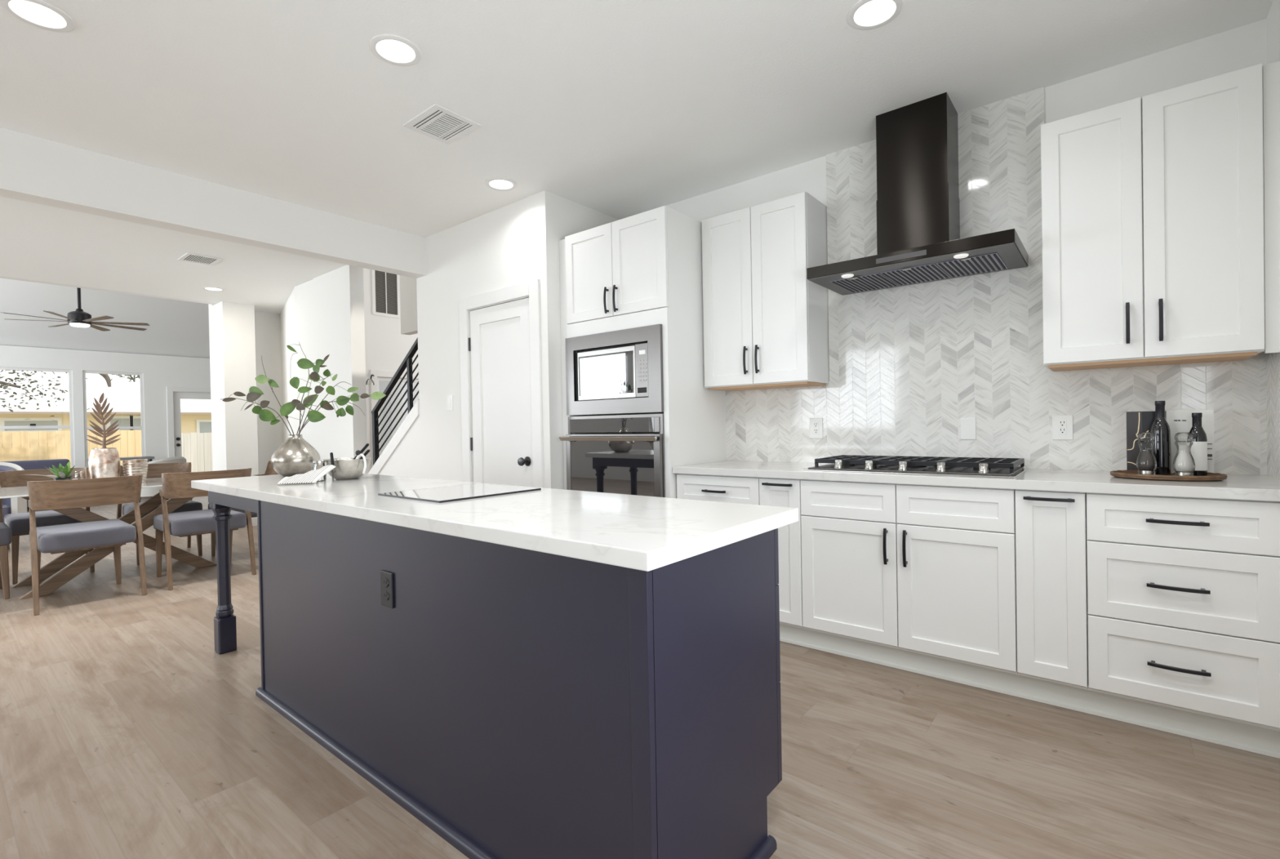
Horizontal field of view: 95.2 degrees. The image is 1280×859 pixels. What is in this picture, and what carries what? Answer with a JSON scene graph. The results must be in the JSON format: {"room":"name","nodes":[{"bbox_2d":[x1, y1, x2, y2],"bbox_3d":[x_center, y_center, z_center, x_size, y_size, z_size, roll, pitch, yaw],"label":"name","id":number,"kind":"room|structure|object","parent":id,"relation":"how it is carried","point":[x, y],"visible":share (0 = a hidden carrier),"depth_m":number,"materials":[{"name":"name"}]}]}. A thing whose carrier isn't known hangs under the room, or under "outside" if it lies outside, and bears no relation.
{"room":"kitchen","nodes":[
{"label":"kitchen","id":0,"kind":"room"},
{"bbox_2d":[0,278,209,358],"bbox_3d":[-8.000,-2.124,8.430,6.090,1.390,11.300,-1,1,39],"label":"vault","id":1,"kind":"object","parent":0,"point":[180,328],"visible":0.13,"depth_m":10.04,"materials":[{"name":"paint"}]},
{"bbox_2d":[0,287,149,331],"bbox_3d":[-7.413,-1.902,7.714,1.438,1.062,1.438,-1,1,39],"label":"ceiling fan","id":2,"kind":"object","parent":1,"relation":"hanging from","point":[78,318],"visible":0.98,"depth_m":7.69,"materials":[{"name":"black metal"}]},
{"bbox_2d":[0,275,216,304],"bbox_3d":[-7.204,-1.600,4.649,0.100,0.235,6.410,-1,1,39],"label":"ceiling beam","id":3,"kind":"structure","parent":1,"relation":"attached to","point":[1,277],"depth_m":6.32,"materials":[{"name":"paint"}]},
{"bbox_2d":[0,345,210,478],"bbox_3d":[-10.269,-0.089,10.319,0.150,2.690,11.300,-1,1,39],"label":"wall","id":4,"kind":"structure","parent":0,"point":[159,371],"depth_m":11.10,"materials":[{"name":"paint"}]},
{"bbox_2d":[0,366,75,467],"bbox_3d":[-10.573,-0.149,9.866,0.090,1.830,1.455,-1,1,39],"label":"window","id":5,"kind":"structure","parent":4,"relation":"in","point":[70,371],"depth_m":10.36,"materials":[{"name":"paint"}]},
{"bbox_2d":[82,370,145,466],"bbox_3d":[-9.781,-0.173,10.875,0.050,1.830,0.850,-1,1,39],"label":"window","id":6,"kind":"structure","parent":4,"relation":"in","point":[141,380],"depth_m":10.91,"materials":[{"name":"paint"}]},
{"bbox_2d":[166,386,210,457],"bbox_3d":[-8.913,0.173,11.895,0.107,2.085,1.125,-1,1,39],"label":"door","id":7,"kind":"structure","parent":4,"relation":"in","point":[174,418],"depth_m":11.57,"materials":[{"name":"paint"}]},
{"bbox_2d":[212,301,258,517],"bbox_3d":[-5.014,-0.180,7.251,0.380,2.735,0.335,-1,1,39],"label":"column","id":8,"kind":"structure","parent":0,"point":[233,323],"depth_m":7.12,"materials":[{"name":"paint"}]},
{"bbox_2d":[208,303,283,474],"bbox_3d":[-5.049,-0.233,7.629,0.150,2.835,0.880,-1,1,39],"label":"wall partition","id":9,"kind":"structure","parent":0,"point":[267,325],"depth_m":7.68,"materials":[{"name":"paint"}]},
{"bbox_2d":[280,287,297,442],"bbox_3d":[-4.228,-0.244,7.149,0.116,2.835,1.843,-1,1,-36],"label":"wall","id":10,"kind":"structure","parent":0,"point":[287,315],"depth_m":7.02,"materials":[{"name":"paint"}]},
{"bbox_2d":[294,264,368,473],"bbox_3d":[-3.192,-0.252,5.999,1.310,2.835,0.132,-1,1,39],"label":"wall","id":11,"kind":"structure","parent":0,"point":[332,302],"depth_m":5.75,"materials":[{"name":"paint"}]},
{"bbox_2d":[363,267,418,472],"bbox_3d":[-4.259,-1.504,10.105,0.120,5.300,4.010,-1,1,39],"label":"wall","id":12,"kind":"structure","parent":0,"point":[386,348],"depth_m":9.83,"materials":[{"name":"paint"}]},
{"bbox_2d":[371,269,400,318],"bbox_3d":[-4.317,-2.384,9.934,0.020,0.895,0.485,-1,1,39],"label":"air vent","id":13,"kind":"object","parent":12,"relation":"in","point":[385,286],"visible":0.7,"depth_m":9.93,"materials":[{"name":"metal"}]},
{"bbox_2d":[369,369,418,466],"bbox_3d":[-4.125,0.063,10.190,0.095,2.160,1.150,-1,1,39],"label":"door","id":14,"kind":"structure","parent":12,"relation":"in","point":[376,373],"depth_m":9.86,"materials":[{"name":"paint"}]},
{"bbox_2d":[378,381,418,454],"bbox_3d":[-4.913,-0.921,13.180,4.780,4.100,0.120,-1,1,39],"label":"wall","id":15,"kind":"structure","parent":0,"point":[382,384],"depth_m":13.90,"materials":[{"name":"paint"}]},
{"bbox_2d":[399,275,417,334],"bbox_3d":[-1.416,-2.635,5.989,3.900,2.865,0.120,-1,1,39],"label":"wall","id":16,"kind":"structure","parent":0,"point":[408,295],"depth_m":7.06,"materials":[{"name":"paint"}]},
{"bbox_2d":[378,190,564,488],"bbox_3d":[-1.616,-0.220,4.794,2.695,2.735,0.120,-1,1,39],"label":"wall","id":17,"kind":"structure","parent":0,"point":[516,242],"depth_m":4.46,"materials":[{"name":"paint"}]},
{"bbox_2d":[368,400,419,474],"bbox_3d":[-2.241,0.214,5.311,1.105,0.929,0.148,-1,1,39],"label":"trim","id":18,"kind":"structure","parent":17,"relation":"attached to","point":[414,413],"depth_m":5.13,"materials":[{"name":"paint"}]},
{"bbox_2d":[371,337,418,465],"bbox_3d":[-2.079,-0.298,5.154,1.135,1.384,0.044,-1,1,39],"label":"stair rail","id":19,"kind":"object","parent":18,"relation":"on","point":[407,362],"visible":0.56,"depth_m":5.24,"materials":[{"name":"black metal"}]},
{"bbox_2d":[446,395,453,410],"bbox_3d":[-1.505,-0.218,4.621,0.075,0.120,0.010,-1,1,39],"label":"light switch","id":20,"kind":"object","parent":17,"relation":"attached to","point":[450,397],"visible":1,"depth_m":4.61,"materials":[{"name":"white plastic"}]},
{"bbox_2d":[458,278,543,487],"bbox_3d":[-0.995,0.063,4.250,0.914,2.157,0.184,-1,1,39],"label":"door","id":21,"kind":"structure","parent":17,"relation":"in","point":[500,336],"depth_m":4.22,"materials":[{"name":"paint"}]},
{"bbox_2d":[558,195,617,240],"bbox_3d":[-0.376,-0.238,4.278,0.120,2.735,0.640,-1,1,39],"label":"wall","id":22,"kind":"structure","parent":0,"point":[574,217],"depth_m":4.11,"materials":[{"name":"paint"}]},
{"bbox_2d":[0,0,1273,313],"bbox_3d":[-3.346,-1.582,2.294,9.260,0.100,7.610,-1,1,39],"label":"ceiling","id":23,"kind":"structure","parent":0,"point":[620,109],"depth_m":2.74,"materials":[{"name":"paint"}]},
{"bbox_2d":[0,0,75,31],"bbox_3d":[-2.238,-1.548,2.172,0.200,0.007,0.200,-1,1,39],"label":"recessed light","id":24,"kind":"object","parent":23,"relation":"in","point":[41,14],"visible":1,"depth_m":2.17,"materials":[{"name":"paint"}]},
{"bbox_2d":[177,252,222,265],"bbox_3d":[-3.971,-1.545,5.274,0.305,0.008,0.260,-1,1,39],"label":"ceiling vent","id":25,"kind":"object","parent":23,"relation":"in","point":[190,257],"visible":1,"depth_m":5.27,"materials":[{"name":"metal"}]},
{"bbox_2d":[0,127,426,278],"bbox_3d":[-3.945,-1.365,2.231,0.145,0.310,6.750,-1,1,39],"label":"ceiling beam","id":26,"kind":"structure","parent":23,"relation":"attached to","point":[33,169],"depth_m":3.58,"materials":[{"name":"paint"}]},
{"bbox_2d":[202,286,224,291],"bbox_3d":[-4.656,-1.543,6.377,0.200,0.007,0.200,-1,1,39],"label":"recessed light","id":27,"kind":"object","parent":23,"relation":"in","point":[209,288],"visible":1,"depth_m":6.36,"materials":[{"name":"paint"}]},
{"bbox_2d":[368,34,421,66],"bbox_3d":[-1.013,-1.573,2.423,0.200,0.007,0.200,-1,1,39],"label":"recessed light","id":28,"kind":"object","parent":23,"relation":"in","point":[392,49],"visible":1,"depth_m":2.42,"materials":[{"name":"paint"}]},
{"bbox_2d":[402,103,481,144],"bbox_3d":[-1.023,-1.578,3.022,0.306,0.008,0.266,-1,1,39],"label":"ceiling vent","id":29,"kind":"object","parent":23,"relation":"in","point":[440,123],"visible":1,"depth_m":3.01,"materials":[{"name":"metal"}]},
{"bbox_2d":[484,177,516,191],"bbox_3d":[-0.896,-1.588,3.771,0.200,0.007,0.200,-1,1,39],"label":"recessed light","id":30,"kind":"object","parent":23,"relation":"in","point":[501,184],"visible":1,"depth_m":3.77,"materials":[{"name":"paint"}]},
{"bbox_2d":[847,0,902,30],"bbox_3d":[0.902,-1.607,2.246,0.200,0.007,0.200,-1,1,39],"label":"recessed light","id":31,"kind":"object","parent":23,"relation":"in","point":[864,15],"visible":1,"depth_m":2.25,"materials":[{"name":"paint"}]},
{"bbox_2d":[0,496,1279,858],"bbox_3d":[-4.438,1.242,5.624,15.200,0.100,11.300,-1,1,39],"label":"floor","id":32,"kind":"structure","parent":0,"point":[125,733],"depth_m":1.99,"materials":[{"name":"brown wood"}]},
{"bbox_2d":[0,522,12,599],"bbox_3d":[-4.917,0.782,4.088,0.587,0.868,0.682,-1,1,39],"label":"dining chair","id":33,"kind":"object","parent":32,"relation":"on","point":[6,535],"visible":1,"depth_m":4.18,"materials":[{"name":"brown wood"}]},
{"bbox_2d":[0,462,26,549],"bbox_3d":[-6.586,0.779,5.794,0.710,0.906,0.665,-1,1,-31],"label":"armchair","id":34,"kind":"object","parent":32,"relation":"on","point":[15,504],"visible":0.39,"depth_m":5.90,"materials":[{"name":"fabric"}]},
{"bbox_2d":[0,458,70,506],"bbox_3d":[-10.333,0.879,8.592,1.110,0.790,2.700,-1,1,39],"label":"sofa","id":35,"kind":"object","parent":32,"relation":"on","point":[36,464],"visible":0.08,"depth_m":9.03,"materials":[{"name":"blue fabric"}]},
{"bbox_2d":[0,466,94,584],"bbox_3d":[-5.038,0.776,4.972,0.682,0.868,0.587,-1,1,39],"label":"dining chair","id":36,"kind":"object","parent":32,"relation":"on","point":[19,523],"visible":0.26,"depth_m":4.83,"materials":[{"name":"brown wood"}]},
{"bbox_2d":[26,474,146,615],"bbox_3d":[-3.964,0.763,4.170,0.682,0.868,0.587,-1,1,39],"label":"dining chair","id":37,"kind":"object","parent":32,"relation":"on","point":[86,492],"visible":1,"depth_m":3.99,"materials":[{"name":"brown wood"}]},
{"bbox_2d":[86,456,154,497],"bbox_3d":[-9.361,0.865,10.553,0.350,0.745,0.870,-1,1,39],"label":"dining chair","id":38,"kind":"object","parent":32,"relation":"on","point":[149,458],"visible":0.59,"depth_m":10.62,"materials":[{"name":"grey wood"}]},
{"bbox_2d":[0,475,256,599],"bbox_3d":[-4.292,0.820,4.865,1.050,0.754,1.840,-1,1,39],"label":"dining table","id":39,"kind":"object","parent":32,"relation":"on","point":[47,587],"visible":0.45,"depth_m":4.65,"materials":[{"name":"wood"}]},
{"bbox_2d":[31,461,84,480],"bbox_3d":[-4.545,0.347,4.533,0.404,0.206,0.365,-1,1,39],"label":"potted succulent","id":40,"kind":"object","parent":39,"relation":"on","point":[63,473],"visible":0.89,"depth_m":4.56,"materials":[{"name":"green plant"}]},
{"bbox_2d":[53,477,74,480],"bbox_3d":[-4.520,0.412,4.582,0.100,0.075,0.106,-1,1,39],"label":"pot","id":41,"kind":"object","parent":40,"relation":"on","point":[55,478],"depth_m":4.55,"materials":[{"name":"white ceramic"}]},
{"bbox_2d":[75,470,86,479],"bbox_3d":[-4.529,0.388,4.730,0.071,0.120,0.071,-1,1,39],"label":"tumbler","id":42,"kind":"object","parent":39,"relation":"on","point":[82,474],"visible":0.3,"depth_m":4.71,"materials":[{"name":"ceramic"}]},
{"bbox_2d":[88,447,120,478],"bbox_3d":[-4.384,0.295,4.782,0.194,0.300,0.194,-1,1,-30],"label":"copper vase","id":43,"kind":"object","parent":39,"relation":"on","point":[102,462],"visible":0.75,"depth_m":4.71,"materials":[{"name":"ceramic"}]},
{"bbox_2d":[86,392,120,448],"bbox_3d":[-4.392,-0.014,4.782,0.064,0.597,0.213,-1,1,39],"label":"stem","id":44,"kind":"object","parent":43,"relation":"in","point":[98,406],"visible":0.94,"depth_m":4.77,"materials":[{"name":"brown plant"}]},
{"bbox_2d":[122,458,148,482],"bbox_3d":[-4.235,0.343,4.903,0.171,0.195,0.170,-1,1,39],"label":"vase","id":45,"kind":"object","parent":39,"relation":"on","point":[138,466],"visible":0.68,"depth_m":4.85,"materials":[{"name":"ceramic"}]},
{"bbox_2d":[115,462,202,564],"bbox_3d":[-4.562,0.761,5.559,0.682,0.868,0.587,-1,1,39],"label":"dining chair","id":46,"kind":"object","parent":32,"relation":"on","point":[154,470],"visible":0.3,"depth_m":5.55,"materials":[{"name":"brown wood"}]},
{"bbox_2d":[138,456,186,502],"bbox_3d":[-7.505,0.817,9.122,0.665,0.801,0.710,-1,1,4],"label":"armchair","id":47,"kind":"object","parent":32,"relation":"on","point":[147,491],"visible":0.3,"depth_m":8.85,"materials":[{"name":"fabric"}]},
{"bbox_2d":[153,467,256,590],"bbox_3d":[-3.535,0.750,4.719,0.682,0.868,0.587,-1,1,39],"label":"dining chair","id":48,"kind":"object","parent":32,"relation":"on","point":[175,485],"visible":0.66,"depth_m":4.48,"materials":[{"name":"brown wood"}]},
{"bbox_2d":[208,460,279,562],"bbox_3d":[-3.667,0.744,5.606,0.587,0.868,0.682,-1,1,39],"label":"dining chair","id":49,"kind":"object","parent":32,"relation":"on","point":[269,470],"visible":0.14,"depth_m":5.50,"materials":[{"name":"brown wood"}]},
{"bbox_2d":[208,490,782,858],"bbox_3d":[-0.932,0.720,2.379,3.012,0.875,0.668,-1,1,39],"label":"kitchen island","id":50,"kind":"object","parent":32,"relation":"on","point":[517,703],"visible":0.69,"depth_m":1.52,"materials":[{"name":"blue paint"}]},
{"bbox_2d":[380,569,394,608],"bbox_3d":[-0.809,0.507,1.866,0.072,0.112,0.010,-1,1,39],"label":"island outlet","id":51,"kind":"object","parent":50,"relation":"attached to","point":[386,577],"visible":1,"depth_m":1.86,"materials":[{"name":"black plastic"}]},
{"bbox_2d":[191,472,798,571],"bbox_3d":[-0.949,0.264,2.379,3.055,0.039,0.706,-1,1,39],"label":"island countertop","id":52,"kind":"structure","parent":50,"relation":"on","point":[646,533],"depth_m":1.65,"materials":[{"name":"white stone"}]},
{"bbox_2d":[271,434,320,476],"bbox_3d":[-1.928,0.139,3.273,0.240,0.230,0.240,-1,1,39],"label":"vase","id":53,"kind":"object","parent":52,"relation":"on","point":[295,455],"visible":0.9,"depth_m":3.19,"materials":[{"name":"silver metal"}]},
{"bbox_2d":[221,386,291,434],"bbox_3d":[-2.135,-0.070,3.261,0.393,0.358,0.092,-1,1,7],"label":"leafy branch","id":54,"kind":"object","parent":53,"relation":"in","point":[264,415],"visible":0.97,"depth_m":3.24,"materials":[{"name":"green plant"}]},
{"bbox_2d":[254,355,293,434],"bbox_3d":[-2.041,-0.163,3.281,0.207,0.520,0.059,-1,1,-8],"label":"leafy branch","id":55,"kind":"object","parent":53,"relation":"in","point":[261,379],"visible":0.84,"depth_m":3.27,"materials":[{"name":"green plant"}]},
{"bbox_2d":[280,375,314,434],"bbox_3d":[-1.903,-0.113,3.243,0.165,0.416,0.105,-1,1,14],"label":"leafy branch","id":56,"kind":"object","parent":53,"relation":"in","point":[287,408],"visible":0.8,"depth_m":3.25,"materials":[{"name":"green plant"}]},
{"bbox_2d":[286,342,329,431],"bbox_3d":[-1.862,-0.205,3.270,0.227,0.598,0.080,-1,1,8],"label":"leafy branch","id":57,"kind":"object","parent":53,"relation":"in","point":[304,363],"visible":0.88,"depth_m":3.27,"materials":[{"name":"green plant"}]},
{"bbox_2d":[301,364,337,427],"bbox_3d":[-1.820,-0.137,3.266,0.220,0.461,0.090,-1,1,0],"label":"leafy branch","id":58,"kind":"object","parent":53,"relation":"in","point":[314,375],"visible":0.87,"depth_m":3.25,"materials":[{"name":"green plant"}]},
{"bbox_2d":[296,381,359,432],"bbox_3d":[-1.746,-0.081,3.244,0.343,0.378,0.123,-1,1,-10],"label":"leafy branch","id":59,"kind":"object","parent":53,"relation":"in","point":[313,415],"visible":0.88,"depth_m":3.22,"materials":[{"name":"green plant"}]},
{"bbox_2d":[298,391,386,434],"bbox_3d":[-1.672,-0.061,3.267,0.500,0.304,0.091,-1,1,0],"label":"leafy branch","id":60,"kind":"object","parent":53,"relation":"in","point":[340,400],"visible":0.98,"depth_m":3.27,"materials":[{"name":"green plant"}]},
{"bbox_2d":[277,464,336,484],"bbox_3d":[-1.573,0.208,2.763,0.227,0.079,0.088,-1,1,-8],"label":"striped towel","id":61,"kind":"object","parent":52,"relation":"on","point":[312,476],"visible":1,"depth_m":2.76,"materials":[{"name":"fabric"}]},
{"bbox_2d":[312,459,326,481],"bbox_3d":[-1.578,0.198,2.874,0.060,0.106,0.060,-1,1,39],"label":"glass jar","id":62,"kind":"object","parent":52,"relation":"on","point":[314,461],"visible":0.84,"depth_m":2.87,"materials":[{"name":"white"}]},
{"bbox_2d":[324,457,370,479],"bbox_3d":[-1.498,0.197,2.989,0.225,0.104,0.225,-1,1,39],"label":"mixing bowl","id":63,"kind":"object","parent":52,"relation":"on","point":[346,468],"visible":0.76,"depth_m":2.92,"materials":[{"name":"metal"}]},
{"bbox_2d":[355,449,366,473],"bbox_3d":[-1.410,0.159,2.927,0.076,0.121,0.028,-1,1,-14],"label":"ladle","id":64,"kind":"object","parent":63,"relation":"hanging from","point":[357,452],"visible":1,"depth_m":2.92,"materials":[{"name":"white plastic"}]},
{"bbox_2d":[377,483,541,502],"bbox_3d":[-0.692,0.237,2.260,0.416,0.006,0.447,-1,1,39],"label":"board","id":65,"kind":"object","parent":52,"relation":"on","point":[465,491],"visible":1,"depth_m":2.21,"materials":[{"name":"mirror"}]},
{"bbox_2d":[559,205,726,497],"bbox_3d":[0.009,-0.093,3.933,0.909,2.437,0.693,-1,1,39],"label":"oven tower","id":66,"kind":"object","parent":32,"relation":"on","point":[644,268],"visible":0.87,"depth_m":3.60,"materials":[{"name":"paint"}]},
{"bbox_2d":[558,413,665,497],"bbox_3d":[-0.194,0.269,3.649,0.800,0.726,0.096,-1,1,39],"label":"wall oven","id":67,"kind":"object","parent":66,"relation":"attached to","point":[633,464],"visible":0.83,"depth_m":3.62,"materials":[{"name":"silver metal"}]},
{"bbox_2d":[564,324,663,415],"bbox_3d":[-0.070,-0.365,3.806,0.794,0.514,0.372,-1,1,39],"label":"microwave","id":68,"kind":"object","parent":66,"relation":"in","point":[625,378],"visible":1,"depth_m":3.64,"materials":[{"name":"silver metal"}]},
{"bbox_2d":[676,473,759,504],"bbox_3d":[0.607,0.628,3.496,0.535,0.765,0.645,-1,1,39],"label":"base cabinet","id":69,"kind":"object","parent":32,"relation":"on","point":[731,489],"visible":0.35,"depth_m":3.26,"materials":[{"name":"paint"}]},
{"bbox_2d":[672,460,1279,501],"bbox_3d":[1.356,0.216,2.881,2.498,0.039,0.624,-1,1,39],"label":"countertop","id":70,"kind":"structure","parent":69,"relation":"on","point":[1236,486],"depth_m":2.38,"materials":[{"name":"white stone"}]},
{"bbox_2d":[802,454,1029,477],"bbox_3d":[1.354,0.169,2.904,0.922,0.054,0.520,-1,1,39],"label":"gas cooktop","id":71,"kind":"object","parent":70,"relation":"in","point":[926,465],"visible":1,"depth_m":2.78,"materials":[{"name":"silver metal"}]},
{"bbox_2d":[808,463,1023,475],"bbox_3d":[1.355,0.186,2.904,0.882,0.008,0.480,-1,1,39],"label":"tray","id":72,"kind":"object","parent":71,"relation":"on","point":[1015,471],"depth_m":2.74,"materials":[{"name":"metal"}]},
{"bbox_2d":[1110,470,1227,481],"bbox_3d":[2.070,0.177,2.298,0.344,0.023,0.266,-1,1,39],"label":"serving tray","id":73,"kind":"object","parent":70,"relation":"on","point":[1132,474],"visible":0.83,"depth_m":2.22,"materials":[{"name":"brown wood"}]},
{"bbox_2d":[1126,410,1165,470],"bbox_3d":[2.100,0.048,2.423,0.124,0.254,0.021,-1,1,39],"label":"cookbook","id":74,"kind":"object","parent":73,"relation":"on","point":[1137,422],"visible":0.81,"depth_m":2.44,"materials":[{"name":"paper"}]},
{"bbox_2d":[1136,412,1139,437],"bbox_3d":[2.074,-0.022,2.432,0.013,0.105,0.004,-1,1,39],"label":"print","id":75,"kind":"object","parent":74,"relation":"on","point":[1137,413],"depth_m":2.43,"materials":[{"name":"beige"}]},
{"bbox_2d":[1127,430,1148,449],"bbox_3d":[2.075,0.042,2.433,0.070,0.083,0.004,-1,1,39],"label":"print","id":76,"kind":"object","parent":74,"relation":"attached to","point":[1132,435],"depth_m":2.44,"materials":[{"name":"beige"}]},
{"bbox_2d":[1136,431,1156,474],"bbox_3d":[2.010,0.093,2.319,0.063,0.172,0.063,-1,1,39],"label":"mill","id":77,"kind":"object","parent":73,"relation":"on","point":[1146,459],"visible":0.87,"depth_m":2.31,"materials":[{"name":"clear glass"}]},
{"bbox_2d":[1150,400,1170,475],"bbox_3d":[2.099,0.029,2.355,0.061,0.296,0.061,-1,1,39],"label":"oil bottle","id":78,"kind":"object","parent":73,"relation":"on","point":[1160,428],"visible":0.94,"depth_m":2.33,"materials":[{"name":"black glass"}]},
{"bbox_2d":[1173,431,1195,475],"bbox_3d":[2.071,0.093,2.224,0.063,0.172,0.063,-1,1,39],"label":"mill","id":79,"kind":"object","parent":73,"relation":"on","point":[1184,460],"visible":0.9,"depth_m":2.22,"materials":[{"name":"clear glass"}]},
{"bbox_2d":[1166,408,1213,473],"bbox_3d":[2.204,0.046,2.341,0.137,0.256,0.020,-1,1,39],"label":"cookbook","id":80,"kind":"object","parent":73,"relation":"on","point":[1179,420],"visible":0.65,"depth_m":2.34,"materials":[{"name":"paper"}]},
{"bbox_2d":[1186,412,1207,475],"bbox_3d":[2.168,0.054,2.273,0.059,0.245,0.059,-1,1,39],"label":"oil bottle","id":81,"kind":"object","parent":73,"relation":"on","point":[1198,450],"visible":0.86,"depth_m":2.25,"materials":[{"name":"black glass"}]},
{"bbox_2d":[759,477,804,628],"bbox_3d":[0.906,0.625,3.254,0.229,0.765,0.645,-1,1,39],"label":"base cabinet","id":82,"kind":"object","parent":32,"relation":"on","point":[782,492],"visible":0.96,"depth_m":3.01,"materials":[{"name":"paint"}]},
{"bbox_2d":[800,479,1017,674],"bbox_3d":[1.353,0.620,2.892,0.918,0.765,0.645,-1,1,39],"label":"base cabinet","id":83,"kind":"object","parent":32,"relation":"on","point":[929,570],"visible":0.98,"depth_m":2.62,"materials":[{"name":"paint"}]},
{"bbox_2d":[1014,488,1088,689],"bbox_3d":[1.800,0.615,2.529,0.229,0.765,0.645,-1,1,39],"label":"base cabinet","id":84,"kind":"object","parent":32,"relation":"on","point":[1051,558],"visible":0.97,"depth_m":2.31,"materials":[{"name":"paint"}]},
{"bbox_2d":[1086,492,1279,731],"bbox_3d":[2.089,0.612,2.294,0.513,0.765,0.645,-1,1,39],"label":"base cabinet","id":85,"kind":"object","parent":32,"relation":"on","point":[1184,593],"visible":0.99,"depth_m":2.06,"materials":[{"name":"paint"}]},
{"bbox_2d":[779,623,1279,758],"bbox_3d":[1.237,1.056,2.720,2.496,0.118,0.027,-1,1,39],"label":"toe kick","id":86,"kind":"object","parent":85,"relation":"attached to","point":[1251,738],"depth_m":2.35,"materials":[{"name":"paint"}]},
{"bbox_2d":[666,18,1266,475],"bbox_3d":[1.246,-0.260,3.445,3.600,2.735,0.130,-1,1,39],"label":"wall","id":87,"kind":"structure","parent":0,"point":[908,362],"depth_m":2.95,"materials":[{"name":"stone"}]},
{"bbox_2d":[702,191,829,391],"bbox_3d":[0.743,-0.790,3.546,0.680,1.060,0.346,-1,1,39],"label":"upper cabinet","id":88,"kind":"object","parent":87,"relation":"attached to","point":[766,325],"visible":1,"depth_m":3.40,"materials":[{"name":"paint"}]},
{"bbox_2d":[701,222,706,387],"bbox_3d":[0.413,-0.792,3.698,0.021,1.048,0.025,-1,1,39],"label":"trim","id":89,"kind":"structure","parent":88,"relation":"attached to","point":[701,222],"depth_m":3.69,"materials":[{"name":"paint"}]},
{"bbox_2d":[809,417,822,438],"bbox_3d":[1.059,-0.013,3.513,0.080,0.123,0.009,-1,1,39],"label":"wall outlet","id":90,"kind":"object","parent":87,"relation":"attached to","point":[815,424],"visible":1,"depth_m":3.51,"materials":[{"name":"white plastic"}]},
{"bbox_2d":[813,422,818,434],"bbox_3d":[1.058,-0.013,3.511,0.033,0.074,0.003,-1,1,39],"label":"receptacle","id":91,"kind":"object","parent":90,"relation":"attached to","point":[815,424],"depth_m":3.51,"materials":[{"name":"white plastic"}]},
{"bbox_2d":[806,92,1028,295],"bbox_3d":[1.363,-1.201,2.916,0.908,0.849,0.507,-1,1,39],"label":"range hood","id":92,"kind":"object","parent":87,"relation":"attached to","point":[918,241],"visible":1,"depth_m":2.89,"materials":[{"name":"black metal"}]},
{"bbox_2d":[953,253,968,258],"bbox_3d":[1.437,-0.780,2.614,0.060,0.008,0.060,-1,1,39],"label":"lamp","id":93,"kind":"object","parent":92,"relation":"on","point":[955,255],"depth_m":2.60,"materials":[{"name":"white"}]},
{"bbox_2d":[960,417,976,439],"bbox_3d":[1.689,-0.008,3.005,0.068,0.109,0.006,-1,1,39],"label":"cover","id":94,"kind":"object","parent":87,"relation":"attached to","point":[967,424],"visible":1,"depth_m":3.00,"materials":[{"name":"white plastic"}]},
{"bbox_2d":[1052,414,1072,439],"bbox_3d":[1.993,-0.014,2.756,0.079,0.116,0.009,-1,1,39],"label":"wall outlet","id":95,"kind":"object","parent":87,"relation":"attached to","point":[1062,424],"visible":1,"depth_m":2.75,"materials":[{"name":"white plastic"}]},
{"bbox_2d":[1057,419,1066,434],"bbox_3d":[1.992,-0.014,2.754,0.033,0.070,0.003,-1,1,39],"label":"receptacle","id":96,"kind":"object","parent":95,"relation":"attached to","point":[1062,424],"depth_m":2.75,"materials":[{"name":"white plastic"}]},
{"bbox_2d":[1040,62,1265,371],"bbox_3d":[2.100,-0.809,2.445,0.672,1.060,0.346,-1,1,39],"label":"upper cabinet","id":97,"kind":"object","parent":87,"relation":"attached to","point":[1153,252],"visible":1,"depth_m":2.31,"materials":[{"name":"paint"}]},
{"bbox_2d":[1262,60,1279,353],"bbox_3d":[2.316,-0.810,2.134,0.050,1.052,0.018,-1,1,39],"label":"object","id":98,"kind":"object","parent":97,"relation":"attached to","point":[1271,72],"depth_m":2.13,"materials":[{"name":"paint"}]},
{"bbox_2d":[1266,0,1279,479],"bbox_3d":[0.197,-0.203,-0.609,0.123,2.735,7.510,-1,1,39],"label":"wall","id":99,"kind":"structure","parent":0,"point":[1273,359],"depth_m":2.24,"materials":[{"name":"paint"}]},
{"label":"outside","id":100,"kind":"structure","parent":0,"visible":0},
{"bbox_3d":[-28.919,1.978,23.494,45.450,0.100,80.000,-1,1,39],"label":"ground","id":101,"kind":"structure","parent":100,"visible":0},
{"bbox_2d":[0,369,139,421],"bbox_3d":[-13.078,-0.268,11.324,5.861,4.071,2.326,-2,1,-41],"label":"tree","id":102,"kind":"object","parent":101,"relation":"on","point":[6,384],"visible":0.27,"depth_m":11.88,"materials":[{"name":"green plant"}]},
{"bbox_2d":[0,429,142,467],"bbox_3d":[-15.482,0.929,11.162,0.154,1.732,9.895,-1,1,39],"label":"fence","id":103,"kind":"object","parent":101,"relation":"on","point":[130,442],"visible":0.18,"depth_m":13.44,"materials":[{"name":"brown wood"}]},
{"bbox_2d":[0,369,211,461],"bbox_3d":[-21.169,-0.688,17.789,6.720,5.050,18.000,-1,1,39],"label":"sky","id":104,"kind":"structure","parent":101,"relation":"on","point":[124,396],"depth_m":18.26,"materials":[{"name":"beige"}]},
{"bbox_2d":[181,432,213,471],"bbox_3d":[-10.122,0.829,16.503,0.154,1.632,5.145,-1,1,39],"label":"fence","id":105,"kind":"object","parent":101,"relation":"on","point":[197,447],"visible":0.09,"depth_m":14.94,"materials":[{"name":"beige wood"}]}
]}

